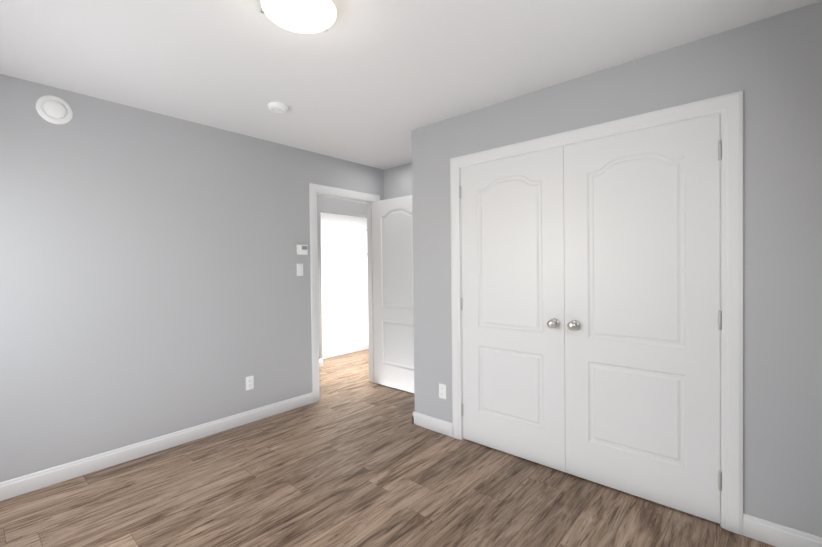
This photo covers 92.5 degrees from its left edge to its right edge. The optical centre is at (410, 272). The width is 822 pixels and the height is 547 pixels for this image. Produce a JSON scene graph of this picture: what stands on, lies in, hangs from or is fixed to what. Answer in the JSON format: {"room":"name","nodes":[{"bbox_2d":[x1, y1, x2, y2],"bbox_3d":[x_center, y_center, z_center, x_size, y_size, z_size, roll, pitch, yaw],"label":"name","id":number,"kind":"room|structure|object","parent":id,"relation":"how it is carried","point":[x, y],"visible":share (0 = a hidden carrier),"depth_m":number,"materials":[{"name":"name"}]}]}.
{"room":"empty bedroom","nodes":[
{"label":"empty bedroom","id":0,"kind":"room"},
{"bbox_2d":[0,74,383,481],"bbox_3d":[-1.665,0.065,3.108,0.115,2.435,3.990,0,1,41],"label":"wall","id":1,"kind":"structure","parent":0,"point":[153,284],"depth_m":2.75,"materials":[{"name":"grey paint"}]},
{"bbox_2d":[36,95,72,123],"bbox_3d":[-2.183,-0.998,2.413,0.025,0.170,0.170,0,1,41],"label":"air vent","id":2,"kind":"object","parent":1,"relation":"in","point":[53,109],"visible":1,"depth_m":2.41,"materials":[{"name":"white plastic"}]},
{"bbox_2d":[0,392,312,500],"bbox_3d":[-1.901,1.239,2.745,0.014,0.101,2.864,0,1,41],"label":"baseboard","id":3,"kind":"structure","parent":1,"relation":"attached to","point":[14,487],"depth_m":2.73,"materials":[{"name":"white wood"}]},
{"bbox_2d":[246,375,253,389],"bbox_3d":[-1.371,0.941,3.350,0.008,0.115,0.070,0,1,41],"label":"outlet","id":4,"kind":"object","parent":1,"relation":"attached to","point":[249,382],"visible":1,"depth_m":3.35,"materials":[{"name":"white plastic"}]},
{"bbox_2d":[297,264,302,275],"bbox_3d":[-1.047,-0.025,3.717,0.010,0.115,0.070,0,1,41],"label":"light switch","id":5,"kind":"object","parent":1,"relation":"attached to","point":[299,269],"visible":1,"depth_m":3.71,"materials":[{"name":"white plastic"}]},
{"bbox_2d":[297,244,307,254],"bbox_3d":[-1.030,-0.215,3.724,0.026,0.094,0.108,0,1,41],"label":"thermostat","id":6,"kind":"object","parent":1,"relation":"attached to","point":[302,249],"visible":0.98,"depth_m":3.71,"materials":[{"name":"white plastic"}]},
{"bbox_2d":[309,183,379,402],"bbox_3d":[-0.698,0.194,4.195,0.133,2.126,0.937,0,1,41],"label":"door frame","id":7,"kind":"structure","parent":1,"relation":"attached to","point":[314,189],"depth_m":3.87,"materials":[{"name":"white wood"}]},
{"bbox_2d":[372,195,413,392],"bbox_3d":[-0.130,0.227,4.178,0.760,2.030,0.035,0,1,41],"label":"bedroom door","id":8,"kind":"structure","parent":1,"relation":"in","point":[392,256],"depth_m":4.21,"materials":[{"name":"white wood"}]},
{"bbox_2d":[317,196,366,358],"bbox_3d":[-1.276,0.033,5.216,0.115,2.435,4.630,0,1,41],"label":"wall","id":9,"kind":"structure","parent":0,"point":[338,206],"depth_m":5.26,"materials":[{"name":"grey paint"}]},
{"bbox_2d":[319,359,322,366],"bbox_3d":[-1.920,1.218,4.388,0.014,0.101,2.265,0,1,41],"label":"baseboard","id":10,"kind":"structure","parent":9,"relation":"attached to","point":[320,362],"depth_m":5.21,"materials":[{"name":"white wood"}]},
{"bbox_2d":[321,212,368,351],"bbox_3d":[-0.933,0.019,5.957,0.350,2.435,1.665,0,1,41],"label":"wall","id":11,"kind":"structure","parent":0,"point":[344,292],"depth_m":5.96,"materials":[{"name":"white paint"}]},
{"bbox_2d":[322,342,368,358],"bbox_3d":[-0.960,1.186,6.008,0.014,0.101,1.435,0,1,41],"label":"baseboard","id":12,"kind":"structure","parent":11,"relation":"attached to","point":[344,350],"depth_m":5.96,"materials":[{"name":"white wood"}]},
{"bbox_2d":[0,349,775,546],"bbox_3d":[-0.043,1.294,3.147,5.400,0.060,6.150,0,1,41],"label":"floor","id":13,"kind":"structure","parent":0,"point":[354,456],"depth_m":2.24,"materials":[{"name":"wood"}]},
{"bbox_2d":[384,163,411,199],"bbox_3d":[1.130,0.031,3.382,3.950,2.435,0.115,0,1,41],"label":"wall","id":14,"kind":"structure","parent":0,"point":[397,181],"depth_m":4.40,"materials":[{"name":"grey paint"}]},
{"bbox_2d":[0,0,821,169],"bbox_3d":[-0.070,-1.200,3.114,5.400,0.060,6.150,0,1,41],"label":"ceiling","id":15,"kind":"structure","parent":0,"point":[373,83],"depth_m":2.08,"materials":[{"name":"white paint"}]},
{"bbox_2d":[267,102,287,112],"bbox_3d":[-0.924,-1.138,2.732,0.136,0.036,0.136,0,1,41],"label":"smoke detector","id":16,"kind":"object","parent":15,"relation":"attached to","point":[277,107],"visible":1,"depth_m":2.70,"materials":[{"name":"white plastic"}]},
{"bbox_2d":[261,0,336,33],"bbox_3d":[-0.473,-1.106,1.681,0.312,0.082,0.318,0,1,41],"label":"flush ceiling light","id":17,"kind":"object","parent":15,"relation":"attached to","point":[307,16],"visible":1,"depth_m":1.66,"materials":[{"name":"white glass"}]},
{"bbox_2d":[412,1,821,536],"bbox_3d":[1.039,0.044,2.446,2.620,2.435,0.115,0,1,41],"label":"wall","id":18,"kind":"structure","parent":0,"point":[770,68],"depth_m":1.85,"materials":[{"name":"grey paint"}]},
{"bbox_2d":[412,411,452,436],"bbox_3d":[0.169,1.212,3.154,0.406,0.101,0.014,0,1,41],"label":"baseboard","id":19,"kind":"structure","parent":18,"relation":"attached to","point":[434,424],"depth_m":3.14,"materials":[{"name":"white wood"}]},
{"bbox_2d":[439,383,445,398],"bbox_3d":[0.246,0.931,3.083,0.070,0.115,0.008,0,1,41],"label":"outlet","id":20,"kind":"object","parent":18,"relation":"attached to","point":[442,391],"visible":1,"depth_m":3.08,"materials":[{"name":"white plastic"}]},
{"bbox_2d":[461,147,564,471],"bbox_3d":[0.680,0.237,2.716,0.762,2.030,0.035,0,1,41],"label":"closet door","id":21,"kind":"structure","parent":18,"relation":"in","point":[512,255],"depth_m":2.67,"materials":[{"name":"white wood"}]},
{"bbox_2d":[547,318,558,328],"bbox_3d":[0.887,0.323,2.469,0.063,0.063,0.065,0,1,41],"label":"handle","id":22,"kind":"object","parent":21,"relation":"attached to","point":[552,323],"visible":1,"depth_m":2.45,"materials":[{"name":"silver metal"}]},
{"bbox_2d":[450,91,742,534],"bbox_3d":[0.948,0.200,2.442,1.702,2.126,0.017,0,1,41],"label":"trim","id":23,"kind":"structure","parent":18,"relation":"attached to","point":[729,106],"depth_m":1.92,"materials":[{"name":"white wood"}]},
{"bbox_2d":[564,114,719,523],"bbox_3d":[1.253,0.238,2.212,0.762,2.030,0.035,0,1,41],"label":"closet door","id":24,"kind":"structure","parent":18,"relation":"in","point":[642,292],"depth_m":2.16,"materials":[{"name":"white wood"}]},
{"bbox_2d":[567,320,579,330],"bbox_3d":[0.982,0.323,2.386,0.063,0.063,0.065,0,1,41],"label":"handle","id":25,"kind":"object","parent":24,"relation":"attached to","point":[572,325],"visible":1,"depth_m":2.37,"materials":[{"name":"silver metal"}]},
{"bbox_2d":[718,140,721,159],"bbox_3d":[1.526,-0.599,1.943,0.012,0.097,0.042,0,1,41],"label":"right closet door hinge","id":26,"kind":"object","parent":18,"relation":"attached to","point":[720,150],"visible":1,"depth_m":1.93,"materials":[{"name":"silver metal"}]},
{"bbox_2d":[719,471,721,490],"bbox_3d":[1.544,1.036,1.965,0.012,0.097,0.042,0,1,41],"label":"right closet door hinge","id":27,"kind":"object","parent":18,"relation":"attached to","point":[720,480],"visible":1,"depth_m":1.95,"materials":[{"name":"silver metal"}]},
{"bbox_2d":[719,311,721,329],"bbox_3d":[1.536,0.237,1.954,0.012,0.097,0.042,0,1,41],"label":"right closet door hinge","id":28,"kind":"object","parent":18,"relation":"attached to","point":[720,320],"visible":1,"depth_m":1.94,"materials":[{"name":"silver metal"}]},
{"bbox_2d":[743,513,821,546],"bbox_3d":[1.796,1.213,1.722,0.525,0.101,0.014,0,1,41],"label":"baseboard","id":29,"kind":"structure","parent":18,"relation":"attached to","point":[768,532],"depth_m":1.81,"materials":[{"name":"white wood"}]}
]}

